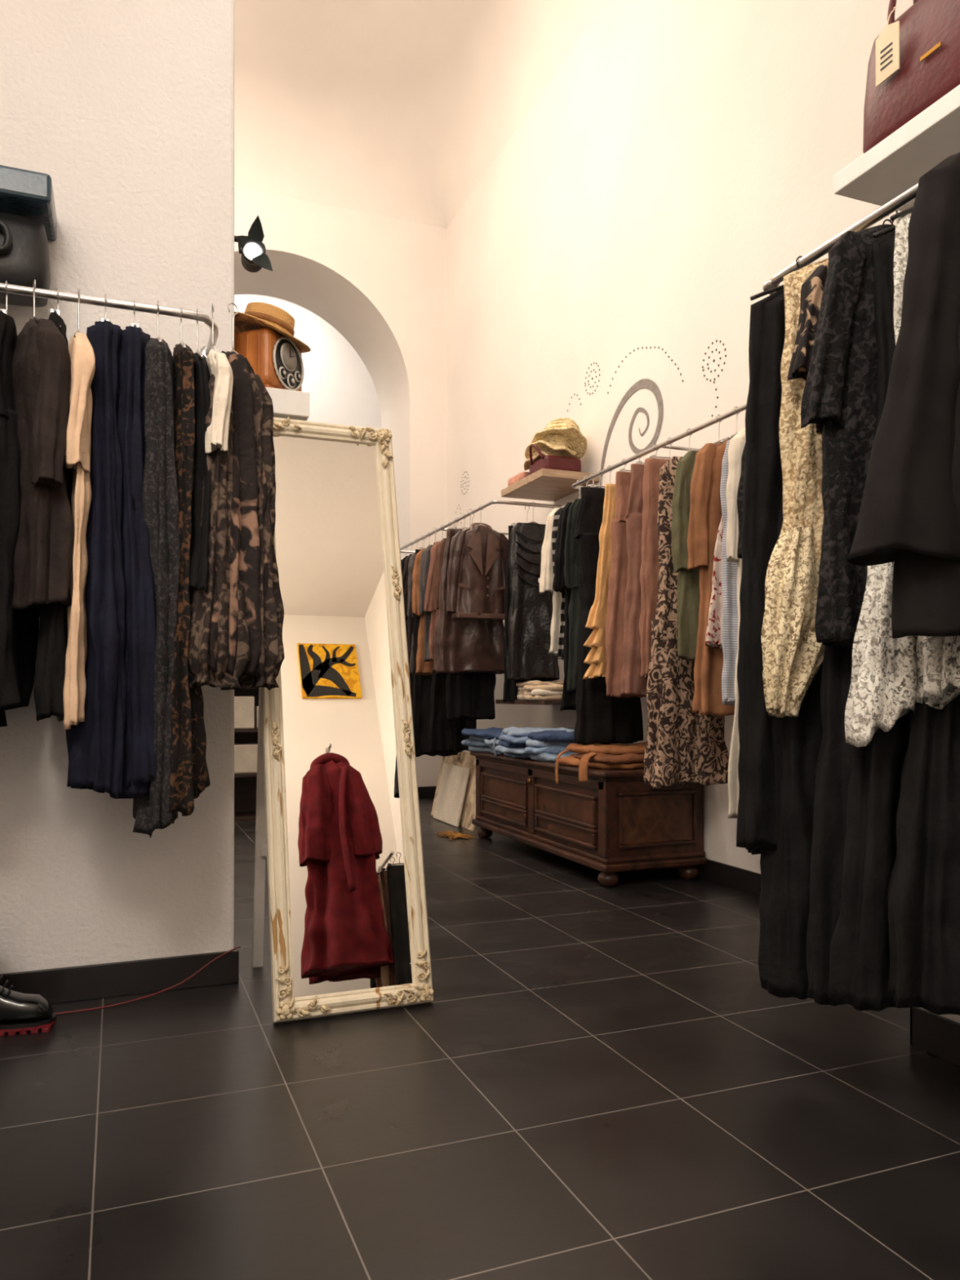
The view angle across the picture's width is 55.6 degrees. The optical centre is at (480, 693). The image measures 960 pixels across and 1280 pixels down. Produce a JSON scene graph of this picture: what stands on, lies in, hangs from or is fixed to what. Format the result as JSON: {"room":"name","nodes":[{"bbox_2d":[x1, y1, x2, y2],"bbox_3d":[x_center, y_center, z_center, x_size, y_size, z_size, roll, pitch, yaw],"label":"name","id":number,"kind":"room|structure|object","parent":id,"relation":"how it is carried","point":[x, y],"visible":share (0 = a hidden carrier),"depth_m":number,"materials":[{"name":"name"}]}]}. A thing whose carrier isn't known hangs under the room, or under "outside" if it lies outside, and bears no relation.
{"room":"clothing store","nodes":[
{"label":"clothing store","id":0,"kind":"room"},
{"bbox_2d":[0,164,56,240],"bbox_3d":[-1.909,-1.503,2.594,1.265,0.085,0.270,0,0,-22],"label":"wall shelf","id":1,"kind":"object","parent":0,"point":[23,193],"depth_m":2.70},
{"bbox_2d":[0,0,234,973],"bbox_3d":[-1.790,-2.550,2.985,1.875,7.100,0.370,0,0,-22],"label":"wall","id":2,"kind":"structure","parent":0,"point":[127,106],"depth_m":3.02,"materials":[{"name":"white paint"}]},
{"bbox_2d":[0,212,50,306],"bbox_3d":[-1.546,-1.325,2.702,0.490,0.240,0.217,0,0,-22],"label":"handbag","id":3,"kind":"object","parent":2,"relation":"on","point":[24,258],"visible":0.92,"depth_m":2.71,"materials":[{"name":"leather"}]},
{"bbox_2d":[0,282,217,357],"bbox_3d":[-1.686,-1.167,2.651,1.814,0.070,0.331,0,0,-22],"label":"rail","id":4,"kind":"object","parent":2,"relation":"attached to","point":[11,288],"visible":0.72,"depth_m":2.73,"materials":[{"name":"metal"}]},
{"bbox_2d":[0,709,7,727],"bbox_3d":[-1.431,-0.541,2.583,0.177,1.301,0.552,0,0,-22],"label":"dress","id":5,"kind":"object","parent":4,"relation":"hanging from","point":[2,715],"visible":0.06,"depth_m":2.56,"materials":[{"name":"fabric"}]},
{"bbox_2d":[0,280,39,710],"bbox_3d":[-1.367,-0.572,2.641,0.154,1.240,0.381,0,0,-22],"label":"garment","id":6,"kind":"object","parent":4,"relation":"hanging from","point":[20,628],"visible":0.67,"depth_m":2.50,"materials":[{"name":"fabric"}]},
{"bbox_2d":[11,279,72,617],"bbox_3d":[-1.268,-0.712,2.627,0.169,0.961,0.522,0,0,-33],"label":"coat","id":7,"kind":"object","parent":4,"relation":"hanging from","point":[42,362],"visible":0.91,"depth_m":2.47,"materials":[{"name":"fabric"}]},
{"bbox_2d":[33,288,72,721],"bbox_3d":[-1.246,-0.557,2.684,0.116,1.271,0.380,0,0,-22],"label":"garment","id":8,"kind":"object","parent":4,"relation":"hanging from","point":[52,641],"visible":0.29,"depth_m":2.54,"materials":[{"name":"fabric"}]},
{"bbox_2d":[62,287,95,729],"bbox_3d":[-1.174,-0.547,2.678,0.101,1.291,0.463,0,0,-22],"label":"garment","id":9,"kind":"object","parent":4,"relation":"hanging from","point":[78,447],"visible":0.92,"depth_m":2.50,"materials":[{"name":"fabric"}]},
{"bbox_2d":[65,293,147,799],"bbox_3d":[-1.117,-0.446,2.719,0.232,1.492,0.471,0,0,-22],"label":"dress","id":10,"kind":"object","parent":4,"relation":"hanging from","point":[95,745],"visible":0.67,"depth_m":2.57,"materials":[{"name":"fabric"}]},
{"bbox_2d":[116,299,156,786],"bbox_3d":[-1.035,-0.459,2.768,0.167,1.457,0.425,0,0,-31],"label":"dress","id":11,"kind":"object","parent":4,"relation":"hanging from","point":[140,602],"visible":0.61,"depth_m":2.61,"materials":[{"name":"fabric"}]},
{"bbox_2d":[132,300,180,837],"bbox_3d":[-0.983,-0.389,2.784,0.156,1.606,0.432,0,0,-22],"label":"dress","id":12,"kind":"object","parent":4,"relation":"hanging from","point":[160,497],"visible":0.75,"depth_m":2.61,"materials":[{"name":"fabric"}]},
{"bbox_2d":[168,306,210,816],"bbox_3d":[-0.924,-0.419,2.811,0.174,1.546,0.426,0,0,-22],"label":"dress","id":13,"kind":"object","parent":4,"relation":"hanging from","point":[189,774],"visible":0.58,"depth_m":2.64,"materials":[{"name":"black fabric"}]},
{"bbox_2d":[189,309,210,591],"bbox_3d":[-0.873,-0.742,2.813,0.107,0.901,0.413,0,0,-22],"label":"garment","id":14,"kind":"object","parent":4,"relation":"hanging from","point":[199,536],"visible":0.54,"depth_m":2.68,"materials":[{"name":"fabric"}]},
{"bbox_2d":[204,302,233,453],"bbox_3d":[-0.814,-0.947,2.783,0.078,0.491,0.376,0,0,-24],"label":"blouse","id":15,"kind":"object","parent":4,"relation":"hanging from","point":[216,434],"visible":0.7,"depth_m":2.65,"materials":[{"name":"fabric"}]},
{"bbox_2d":[187,302,284,690],"bbox_3d":[-0.745,-0.602,2.765,0.177,1.181,0.328,0,0,43],"label":"dress","id":16,"kind":"object","parent":4,"relation":"hanging from","point":[236,624],"visible":0.82,"depth_m":2.75,"materials":[{"name":"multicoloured fabric"}]},
{"bbox_2d":[0,942,239,1004],"bbox_3d":[-1.782,0.944,2.982,1.888,0.112,0.382,0,0,-22],"label":"baseboard","id":17,"kind":"structure","parent":2,"relation":"attached to","point":[86,982],"depth_m":3.02,"materials":[{"name":"tile"}]},
{"bbox_2d":[234,214,272,272],"bbox_3d":[-0.857,-1.636,3.375,0.148,0.200,0.198,0,0,-22],"label":"spotlight fixture","id":18,"kind":"object","parent":2,"relation":"attached to","point":[254,258],"visible":0.92,"depth_m":3.35,"materials":[{"name":"black metal"}]},
{"bbox_2d":[265,386,309,420],"bbox_3d":[-0.798,-1.050,3.395,0.269,0.090,0.300,0,0,-22],"label":"wall shelf","id":19,"kind":"object","parent":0,"point":[292,404],"depth_m":3.28,"materials":[{"name":"white wood"}]},
{"bbox_2d":[234,327,303,391],"bbox_3d":[-0.793,-1.208,3.390,0.218,0.225,0.233,0,0,23],"label":"radio","id":20,"kind":"object","parent":19,"relation":"on","point":[276,358],"visible":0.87,"depth_m":3.29,"materials":[{"name":"orange wood"}]},
{"bbox_2d":[234,302,311,352],"bbox_3d":[-0.798,-1.361,3.397,0.331,0.163,0.364,0,0,-18],"label":"hat","id":21,"kind":"object","parent":20,"relation":"on","point":[256,315],"visible":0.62,"depth_m":3.31,"materials":[{"name":"brown wicker"}]},
{"bbox_2d":[234,293,382,428],"bbox_3d":[-2.596,-2.100,10.267,5.750,6.200,2.400,0,0,-22],"label":"wall","id":22,"kind":"structure","parent":0,"point":[341,389],"depth_m":11.62,"materials":[{"name":"white paint"}]},
{"bbox_2d":[234,186,446,786],"bbox_3d":[-2.575,-2.600,8.451,4.450,7.200,0.990,0,0,-22],"label":"wall","id":23,"kind":"structure","parent":0,"point":[380,282],"depth_m":8.70,"materials":[{"name":"white paint"}]},
{"bbox_2d":[417,786,436,798],"bbox_3d":[-2.396,0.944,7.983,4.437,0.112,0.013,0,0,-22],"label":"baseboard","id":24,"kind":"structure","parent":23,"relation":"attached to","point":[428,792],"depth_m":8.73,"materials":[{"name":"tile"}]},
{"bbox_2d":[234,0,607,228],"bbox_3d":[-1.080,-5.250,4.687,4.450,1.500,7.110,0,0,-22],"label":"ceiling","id":25,"kind":"structure","parent":0,"point":[399,109],"depth_m":7.96,"materials":[{"name":"white paint"}]},
{"bbox_2d":[0,797,959,1279],"bbox_3d":[-0.743,1.050,5.192,6.050,0.100,13.200,0,0,-22],"label":"floor","id":26,"kind":"structure","parent":0,"point":[597,1082],"depth_m":2.18,"materials":[{"name":"tile"}]},
{"bbox_2d":[0,975,56,1035],"bbox_3d":[-1.420,0.834,2.704,0.300,0.332,0.106,0,0,-15],"label":"boot","id":27,"kind":"object","parent":26,"relation":"on","point":[22,1012],"visible":1,"depth_m":2.68,"materials":[{"name":"leather"}]},
{"bbox_2d":[54,946,240,1014],"bbox_3d":[-1.177,0.937,2.946,0.824,0.122,0.080,0,0,-29],"label":"power cord","id":28,"kind":"object","parent":26,"relation":"on","point":[221,955],"visible":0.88,"depth_m":2.97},
{"bbox_2d":[234,686,258,822],"bbox_3d":[-1.838,0.448,7.340,0.500,1.105,0.400,0,0,-22],"label":"shelf unit","id":29,"kind":"object","parent":26,"relation":"on","point":[245,784],"visible":0.09,"depth_m":7.49,"materials":[{"name":"wood"}]},
{"bbox_2d":[234,696,258,773],"bbox_3d":[-1.836,0.323,7.308,0.380,0.605,0.260,0,0,-22],"label":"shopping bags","id":30,"kind":"object","parent":29,"relation":"on","point":[246,713],"visible":0.38,"depth_m":7.17},
{"bbox_2d":[252,417,433,1022],"bbox_3d":[-0.498,0.009,3.125,0.505,1.983,0.674,0,0,-22],"label":"mirror","id":31,"kind":"object","parent":26,"relation":"on","point":[338,829],"visible":0.86,"depth_m":3.04,"materials":[{"name":"mirror"}]},
{"bbox_2d":[431,751,475,831],"bbox_3d":[-0.192,0.728,7.106,0.184,0.551,0.950,0,0,-22],"label":"paper bag","id":32,"kind":"object","parent":26,"relation":"on","point":[454,804],"visible":0.77,"depth_m":6.99,"materials":[{"name":"beige paper"}]},
{"bbox_2d":[436,831,475,840],"bbox_3d":[-0.175,0.989,6.389,0.212,0.022,0.339,0,0,-22],"label":"scarf","id":33,"kind":"object","parent":26,"relation":"on","point":[448,833],"visible":1,"depth_m":6.36,"materials":[{"name":"orange fabric"}]},
{"bbox_2d":[470,751,707,886],"bbox_3d":[0.576,0.700,5.630,0.645,0.600,1.900,0,0,-22],"label":"wooden chest","id":34,"kind":"object","parent":26,"relation":"on","point":[613,821],"visible":0.95,"depth_m":4.87,"materials":[{"name":"brown wood"}]},
{"bbox_2d":[461,726,611,761],"bbox_3d":[0.357,0.306,5.965,0.701,0.198,1.393,0,0,-22],"label":"jeans","id":35,"kind":"object","parent":34,"relation":"on","point":[538,744],"visible":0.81,"depth_m":5.62,"materials":[{"name":"blue fabric"}]},
{"bbox_2d":[555,742,646,783],"bbox_3d":[0.780,0.390,5.090,0.691,0.223,0.583,0,0,-22],"label":"garment","id":36,"kind":"object","parent":34,"relation":"on","point":[598,756],"visible":0.8,"depth_m":4.93,"materials":[{"name":"orange fabric"}]},
{"bbox_2d":[446,0,913,873],"bbox_3d":[0.776,-2.600,6.312,0.200,7.200,7.260,0,0,-22],"label":"wall","id":37,"kind":"structure","parent":0,"point":[682,155],"depth_m":5.51,"materials":[{"name":"white paint"}]},
{"bbox_2d":[400,528,508,553],"bbox_3d":[-0.243,-1.280,7.747,0.625,0.019,1.199,0,0,-22],"label":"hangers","id":38,"kind":"object","parent":37,"relation":"attached to","point":[445,529],"visible":0.17,"depth_m":8.19,"materials":[{"name":"metal"}]},
{"bbox_2d":[400,500,562,551],"bbox_3d":[-0.041,-1.280,7.230,0.645,0.060,2.330,0,0,-22],"label":"rail","id":39,"kind":"object","parent":37,"relation":"attached to","point":[504,502],"visible":0.84,"depth_m":6.23,"materials":[{"name":"metal"}]},
{"bbox_2d":[400,535,424,641],"bbox_3d":[-0.463,-0.769,7.459,0.492,1.061,0.134,0,0,-22],"label":"shirt","id":40,"kind":"object","parent":39,"relation":"hanging from","point":[405,557],"visible":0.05,"depth_m":7.38,"materials":[{"name":"fabric"}]},
{"bbox_2d":[405,534,426,718],"bbox_3d":[-0.453,-0.405,7.462,0.415,1.791,0.114,0,0,-24],"label":"garment","id":41,"kind":"object","parent":39,"relation":"hanging from","point":[411,677],"visible":0.02,"depth_m":7.40,"materials":[{"name":"fabric"}]},
{"bbox_2d":[402,532,431,663],"bbox_3d":[-0.408,-0.745,7.303,0.509,1.111,0.154,0,0,-22],"label":"blouse","id":42,"kind":"object","parent":39,"relation":"hanging from","point":[405,575],"visible":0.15,"depth_m":7.21,"materials":[{"name":"brown fabric"}]},
{"bbox_2d":[406,529,437,675],"bbox_3d":[-0.352,-0.720,7.157,0.467,1.161,0.123,0,0,-19],"label":"blouse","id":43,"kind":"object","parent":39,"relation":"hanging from","point":[412,557],"visible":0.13,"depth_m":7.06,"materials":[{"name":"fabric"}]},
{"bbox_2d":[411,524,444,675],"bbox_3d":[-0.281,-0.720,7.023,0.511,1.161,0.131,0,0,-22],"label":"blouse","id":44,"kind":"object","parent":39,"relation":"hanging from","point":[423,668],"visible":0.23,"depth_m":6.93,"materials":[{"name":"fabric"}]},
{"bbox_2d":[418,521,451,661],"bbox_3d":[-0.228,-0.770,6.877,0.507,1.061,0.132,0,0,-22],"label":"shirt","id":45,"kind":"object","parent":39,"relation":"hanging from","point":[425,557],"visible":0.21,"depth_m":6.76,"materials":[{"name":"fabric"}]},
{"bbox_2d":[413,527,457,756],"bbox_3d":[-0.350,-0.406,7.120,0.388,1.789,0.118,0,0,-22],"label":"garment","id":46,"kind":"object","parent":39,"relation":"hanging from","point":[422,684],"visible":0.12,"depth_m":7.06,"materials":[{"name":"fabric"}]},
{"bbox_2d":[423,517,458,661],"bbox_3d":[-0.171,-0.769,6.714,0.508,1.061,0.134,0,0,-23],"label":"shirt","id":47,"kind":"object","parent":39,"relation":"hanging from","point":[429,604],"visible":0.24,"depth_m":6.62,"materials":[{"name":"fabric"}]},
{"bbox_2d":[433,513,466,617],"bbox_3d":[-0.111,-0.770,6.568,0.472,1.061,0.134,0,0,-22],"label":"shirt","id":48,"kind":"object","parent":39,"relation":"hanging from","point":[439,552],"visible":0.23,"depth_m":6.46,"materials":[{"name":"fabric"}]},
{"bbox_2d":[429,520,476,753],"bbox_3d":[-0.203,-0.431,6.809,0.380,1.739,0.111,0,0,-18],"label":"garment","id":49,"kind":"object","parent":39,"relation":"hanging from","point":[446,735],"visible":0.15,"depth_m":6.76,"materials":[{"name":"fabric"}]},
{"bbox_2d":[432,509,504,674],"bbox_3d":[-0.058,-0.720,6.405,0.546,1.161,0.139,0,0,-22],"label":"coat","id":50,"kind":"object","parent":39,"relation":"hanging from","point":[460,645],"visible":0.52,"depth_m":6.34,"materials":[{"name":"leather"}]},
{"bbox_2d":[445,513,496,719],"bbox_3d":[-0.067,-0.556,6.543,0.382,1.488,0.116,0,0,-19],"label":"garment","id":51,"kind":"object","parent":39,"relation":"hanging from","point":[468,695],"visible":0.23,"depth_m":6.50,"materials":[{"name":"fabric"}]},
{"bbox_2d":[446,505,508,620],"bbox_3d":[0.006,-0.908,6.282,0.509,0.785,0.146,0,0,-22],"label":"leather jacket","id":52,"kind":"object","parent":39,"relation":"hanging from","point":[476,590],"visible":0.86,"depth_m":6.22,"materials":[{"name":"leather"}]},
{"bbox_2d":[502,506,548,702],"bbox_3d":[0.333,-0.620,6.267,0.368,1.361,0.121,0,0,-24],"label":"skirt","id":53,"kind":"object","parent":39,"relation":"hanging from","point":[510,689],"visible":0.25,"depth_m":6.21,"materials":[{"name":"fabric"}]},
{"bbox_2d":[505,502,559,680],"bbox_3d":[0.354,-0.695,6.175,0.399,1.211,0.172,0,0,-19],"label":"garment","id":54,"kind":"object","parent":39,"relation":"hanging from","point":[528,656],"visible":0.81,"depth_m":6.12,"materials":[{"name":"fabric"}]},
{"bbox_2d":[495,699,561,705],"bbox_3d":[0.467,0.055,6.210,0.450,0.030,0.800,0,0,-22],"label":"wall shelf","id":55,"kind":"object","parent":37,"relation":"attached to","point":[544,702],"visible":0.66,"depth_m":5.95,"materials":[{"name":"brown wood"}]},
{"bbox_2d":[515,680,564,699],"bbox_3d":[0.431,-0.028,6.154,0.383,0.135,0.639,0,0,-16],"label":"t-shirts","id":56,"kind":"object","parent":55,"relation":"on","point":[528,690],"visible":0.86,"depth_m":5.86,"materials":[{"name":"white fabric"}]},
{"bbox_2d":[501,468,599,501],"bbox_3d":[0.470,-1.425,6.244,0.420,0.050,0.680,0,0,-22],"label":"wall shelf","id":57,"kind":"object","parent":37,"relation":"attached to","point":[544,484],"visible":0.88,"depth_m":6.14,"materials":[{"name":"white wood"}]},
{"bbox_2d":[507,471,528,486],"bbox_3d":[0.373,-1.491,6.405,0.300,0.078,0.250,0,0,-22],"label":"clutch bag","id":58,"kind":"object","parent":57,"relation":"on","point":[518,477],"visible":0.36,"depth_m":6.29,"materials":[{"name":"leather"}]},
{"bbox_2d":[528,444,581,475],"bbox_3d":[0.479,-1.553,6.086,0.318,0.201,0.280,0,0,-22],"label":"handbag","id":59,"kind":"object","parent":57,"relation":"on","point":[551,462],"visible":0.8,"depth_m":5.97,"materials":[{"name":"leather"}]},
{"bbox_2d":[524,445,566,471],"bbox_3d":[0.467,-1.611,6.192,0.319,0.239,0.406,0,0,-22],"label":"straw sun hat","id":60,"kind":"object","parent":59,"relation":"on","point":[545,451],"visible":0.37,"depth_m":6.08,"materials":[{"name":"beige wicker"}]},
{"bbox_2d":[524,434,577,458],"bbox_3d":[0.493,-1.666,6.153,0.332,0.231,0.452,0,0,-22],"label":"straw sun hat","id":61,"kind":"object","parent":60,"relation":"on","point":[555,442],"visible":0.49,"depth_m":6.03,"materials":[{"name":"beige wicker"}]},
{"bbox_2d":[531,417,586,458],"bbox_3d":[0.519,-1.682,6.094,0.341,0.304,0.436,0,0,-22],"label":"straw sun hat","id":62,"kind":"object","parent":61,"relation":"on","point":[568,428],"visible":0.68,"depth_m":6.02,"materials":[{"name":"beige wicker"}]},
{"bbox_2d":[455,339,726,528],"bbox_3d":[0.527,-1.831,6.660,0.004,0.767,4.103,0,0,-22],"label":"wall decal","id":63,"kind":"object","parent":37,"relation":"attached to","point":[713,360],"visible":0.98,"depth_m":5.25},
{"bbox_2d":[600,378,662,485],"bbox_3d":[0.927,-1.584,5.650,0.001,0.648,0.749,0,0,-22],"label":"wall decal","id":64,"kind":"object","parent":37,"relation":"attached to","point":[647,384],"visible":0.91,"depth_m":5.54},
{"bbox_2d":[571,403,746,489],"bbox_3d":[1.135,-1.290,4.674,0.345,0.060,2.350,0,0,-22],"label":"rail","id":65,"kind":"object","parent":37,"relation":"attached to","point":[741,408],"visible":0.58,"depth_m":4.69,"materials":[{"name":"metal"}]},
{"bbox_2d":[539,479,582,655],"bbox_3d":[0.613,-0.770,5.561,0.541,1.081,0.116,0,0,-22],"label":"shirt","id":66,"kind":"object","parent":65,"relation":"hanging from","point":[546,580],"visible":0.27,"depth_m":5.48,"materials":[{"name":"fabric"}]},
{"bbox_2d":[551,475,589,660],"bbox_3d":[0.649,-0.756,5.478,0.482,1.108,0.116,0,0,-22],"label":"striped shirt","id":67,"kind":"object","parent":65,"relation":"hanging from","point":[556,517],"visible":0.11,"depth_m":5.40,"materials":[{"name":"black fabric"}]},
{"bbox_2d":[552,473,595,711],"bbox_3d":[0.669,-0.605,5.405,0.524,1.411,0.124,0,0,-19],"label":"cardigan","id":68,"kind":"object","parent":65,"relation":"hanging from","point":[568,700],"visible":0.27,"depth_m":5.31,"materials":[{"name":"fabric"}]},
{"bbox_2d":[564,469,604,693],"bbox_3d":[0.721,-0.655,5.312,0.505,1.311,0.106,0,0,-22],"label":"jacket","id":69,"kind":"object","parent":65,"relation":"hanging from","point":[571,544],"visible":0.27,"depth_m":5.22,"materials":[{"name":"fabric"}]},
{"bbox_2d":[582,458,626,679],"bbox_3d":[0.796,-0.695,5.074,0.506,1.231,0.154,0,0,-19],"label":"dress","id":70,"kind":"object","parent":65,"relation":"hanging from","point":[596,657],"visible":0.34,"depth_m":5.01,"materials":[{"name":"fabric"}]},
{"bbox_2d":[573,465,643,745],"bbox_3d":[0.744,-0.510,5.220,0.439,1.601,0.122,0,0,-28],"label":"garment","id":71,"kind":"object","parent":65,"relation":"hanging from","point":[601,718],"visible":0.38,"depth_m":5.15,"materials":[{"name":"fabric"}]},
{"bbox_2d":[604,452,643,697],"bbox_3d":[0.857,-0.644,4.943,0.415,1.331,0.137,0,0,-22],"label":"garment","id":72,"kind":"object","parent":65,"relation":"hanging from","point":[618,575],"visible":0.36,"depth_m":4.87,"materials":[{"name":"fabric"}]},
{"bbox_2d":[620,444,658,697],"bbox_3d":[0.923,-0.644,4.791,0.404,1.331,0.140,0,0,-22],"label":"garment","id":73,"kind":"object","parent":65,"relation":"hanging from","point":[632,684],"visible":0.28,"depth_m":4.70,"materials":[{"name":"fabric"}]},
{"bbox_2d":[639,437,672,678],"bbox_3d":[0.974,-0.695,4.663,0.340,1.231,0.126,0,0,-22],"label":"skirt","id":74,"kind":"object","parent":65,"relation":"hanging from","point":[649,571],"visible":0.38,"depth_m":4.59,"materials":[{"name":"brown fabric"}]},
{"bbox_2d":[643,428,728,787],"bbox_3d":[1.025,-0.430,4.508,0.472,1.761,0.208,0,0,-23],"label":"dress","id":75,"kind":"object","parent":65,"relation":"hanging from","point":[683,746],"visible":0.49,"depth_m":4.41,"materials":[{"name":"fabric"}]},
{"bbox_2d":[671,414,722,661],"bbox_3d":[1.124,-0.730,4.279,0.524,1.161,0.134,0,0,-22],"label":"garment","id":76,"kind":"object","parent":65,"relation":"hanging from","point":[688,596],"visible":0.3,"depth_m":4.19,"materials":[{"name":"fabric"}]},
{"bbox_2d":[687,406,739,715],"bbox_3d":[1.165,-0.605,4.165,0.515,1.411,0.149,0,0,-22],"label":"coat","id":77,"kind":"object","parent":65,"relation":"hanging from","point":[705,511],"visible":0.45,"depth_m":4.07,"materials":[{"name":"fabric"}]},
{"bbox_2d":[705,437,732,648],"bbox_3d":[1.199,-0.755,4.064,0.441,1.111,0.107,0,0,-27],"label":"floral blouse","id":78,"kind":"object","parent":65,"relation":"hanging from","point":[713,631],"visible":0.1,"depth_m":3.99,"materials":[{"name":"fabric"}]},
{"bbox_2d":[720,431,738,705],"bbox_3d":[1.237,-0.630,4.008,0.432,1.361,0.110,0,0,-22],"label":"striped shirt","id":79,"kind":"object","parent":65,"relation":"hanging from","point":[729,570],"visible":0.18,"depth_m":3.93,"materials":[{"name":"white fabric"}]},
{"bbox_2d":[725,427,745,818],"bbox_3d":[1.259,-0.390,3.922,0.505,1.841,0.144,0,0,-23],"label":"shirt","id":80,"kind":"object","parent":65,"relation":"hanging from","point":[736,445],"visible":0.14,"depth_m":3.81,"materials":[{"name":"fabric"}]},
{"bbox_2d":[737,444,761,854],"bbox_3d":[1.300,-0.320,3.816,0.562,1.981,0.135,0,0,-22],"label":"gown","id":81,"kind":"object","parent":65,"relation":"hanging from","point":[755,851],"visible":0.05,"depth_m":3.71,"materials":[{"name":"fabric"}]},
{"bbox_2d":[662,444,697,451],"bbox_3d":[1.327,-1.290,4.200,0.325,0.019,1.309,0,0,-22],"label":"bracket","id":82,"kind":"object","parent":37,"relation":"attached to","point":[675,447],"visible":0.33,"depth_m":4.78,"materials":[{"name":"metal"}]},
{"bbox_2d":[920,1007,959,1023],"bbox_3d":[2.343,-2.600,1.226,1.040,7.200,3.350,0,0,-22],"label":"wall","id":83,"kind":"structure","parent":0,"point":[956,1018],"depth_m":2.48,"materials":[{"name":"white paint"}]},
{"bbox_2d":[669,858,959,1066],"bbox_3d":[1.034,0.944,4.235,0.853,0.112,9.510,0,0,-22],"label":"baseboard","id":84,"kind":"structure","parent":83,"relation":"attached to","point":[937,1035],"depth_m":2.57,"materials":[{"name":"tile"}]},
{"bbox_2d":[834,84,959,211],"bbox_3d":[1.351,-1.386,1.908,0.300,0.052,1.350,0,0,-22],"label":"wall shelf","id":85,"kind":"object","parent":83,"relation":"attached to","point":[896,163],"visible":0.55,"depth_m":2.32,"materials":[{"name":"white paint"}]},
{"bbox_2d":[862,0,959,153],"bbox_3d":[1.138,-1.666,2.281,0.156,0.509,0.400,0,0,-22],"label":"handbag","id":86,"kind":"object","parent":85,"relation":"on","point":[914,61],"visible":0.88,"depth_m":2.28,"materials":[{"name":"leather"}]},
{"bbox_3d":[1.388,-1.200,1.755,0.335,0.023,0.382,0,0,-22],"label":"bracket","id":87,"kind":"object","parent":83,"relation":"attached to","visible":0},
{"bbox_2d":[762,182,918,294],"bbox_3d":[1.602,-1.200,2.336,1.192,0.060,1.320,0,0,-22],"label":"rail","id":88,"kind":"object","parent":87,"relation":"attached to","point":[909,194],"visible":0.52,"depth_m":2.35,"materials":[{"name":"metal"}]},
{"bbox_2d":[736,255,802,849],"bbox_3d":[0.900,-0.395,2.529,0.437,1.651,0.154,0,0,-22],"label":"dress","id":89,"kind":"object","parent":88,"relation":"hanging from","point":[757,803],"visible":0.36,"depth_m":2.47,"materials":[{"name":"fabric"}]},
{"bbox_2d":[757,492,822,999],"bbox_3d":[0.991,-0.205,2.525,0.465,2.031,0.216,0,0,-22],"label":"garment","id":90,"kind":"object","parent":88,"relation":"hanging from","point":[784,895],"visible":0.11,"depth_m":2.43,"materials":[{"name":"fabric"}]},
{"bbox_2d":[760,257,828,717],"bbox_3d":[0.944,-0.580,2.431,0.503,1.281,0.158,0,0,-22],"label":"dress","id":91,"kind":"object","parent":88,"relation":"hanging from","point":[797,548],"visible":0.31,"depth_m":2.35,"materials":[{"name":"fabric"}]},
{"bbox_2d":[786,262,828,432],"bbox_3d":[0.999,-0.945,2.362,0.478,0.550,0.112,0,0,-22],"label":"dress","id":92,"kind":"object","parent":88,"relation":"hanging from","point":[811,291],"visible":0.15,"depth_m":2.28,"materials":[{"name":"fabric"}]},
{"bbox_2d":[806,218,891,1005],"bbox_3d":[1.046,-0.225,2.355,0.488,1.990,0.219,0,0,-22],"label":"dress","id":93,"kind":"object","parent":88,"relation":"hanging from","point":[835,759],"visible":0.12,"depth_m":2.25,"materials":[{"name":"fabric"}]},
{"bbox_2d":[800,209,897,648],"bbox_3d":[1.010,-0.665,2.277,0.505,1.111,0.127,0,0,-22],"label":"blouse","id":94,"kind":"object","parent":88,"relation":"hanging from","point":[839,393],"visible":0.44,"depth_m":2.19,"materials":[{"name":"fabric"}]},
{"bbox_2d":[828,223,919,1011],"bbox_3d":[1.082,-0.245,2.222,0.537,1.951,0.218,0,0,-22],"label":"gown","id":95,"kind":"object","parent":88,"relation":"hanging from","point":[860,952],"visible":0.36,"depth_m":2.13,"materials":[{"name":"fabric"}]},
{"bbox_2d":[844,206,942,746],"bbox_3d":[1.089,-0.549,2.115,0.532,1.342,0.227,0,0,-22],"label":"dress","id":96,"kind":"object","parent":88,"relation":"hanging from","point":[874,611],"visible":0.23,"depth_m":2.03,"materials":[{"name":"white fabric"}]},
{"bbox_2d":[847,152,959,638],"bbox_3d":[1.124,-0.664,1.934,0.816,1.111,0.187,0,0,-22],"label":"coat","id":97,"kind":"object","parent":88,"relation":"hanging from","point":[909,516],"visible":1,"depth_m":1.79,"materials":[{"name":"fabric"}]},
{"bbox_2d":[885,635,959,1015],"bbox_3d":[1.137,-0.260,2.087,0.522,1.921,0.213,0,0,-22],"label":"gown","id":98,"kind":"object","parent":88,"relation":"hanging from","point":[923,894],"visible":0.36,"depth_m":1.98,"materials":[{"name":"fabric"}]},
{"bbox_2d":[914,635,959,709],"bbox_3d":[1.179,-0.593,2.031,0.500,1.254,0.219,0,0,-22],"label":"garment","id":99,"kind":"object","parent":88,"relation":"hanging from","point":[930,662],"depth_m":1.94,"materials":[{"name":"grey fabric"}]}
]}

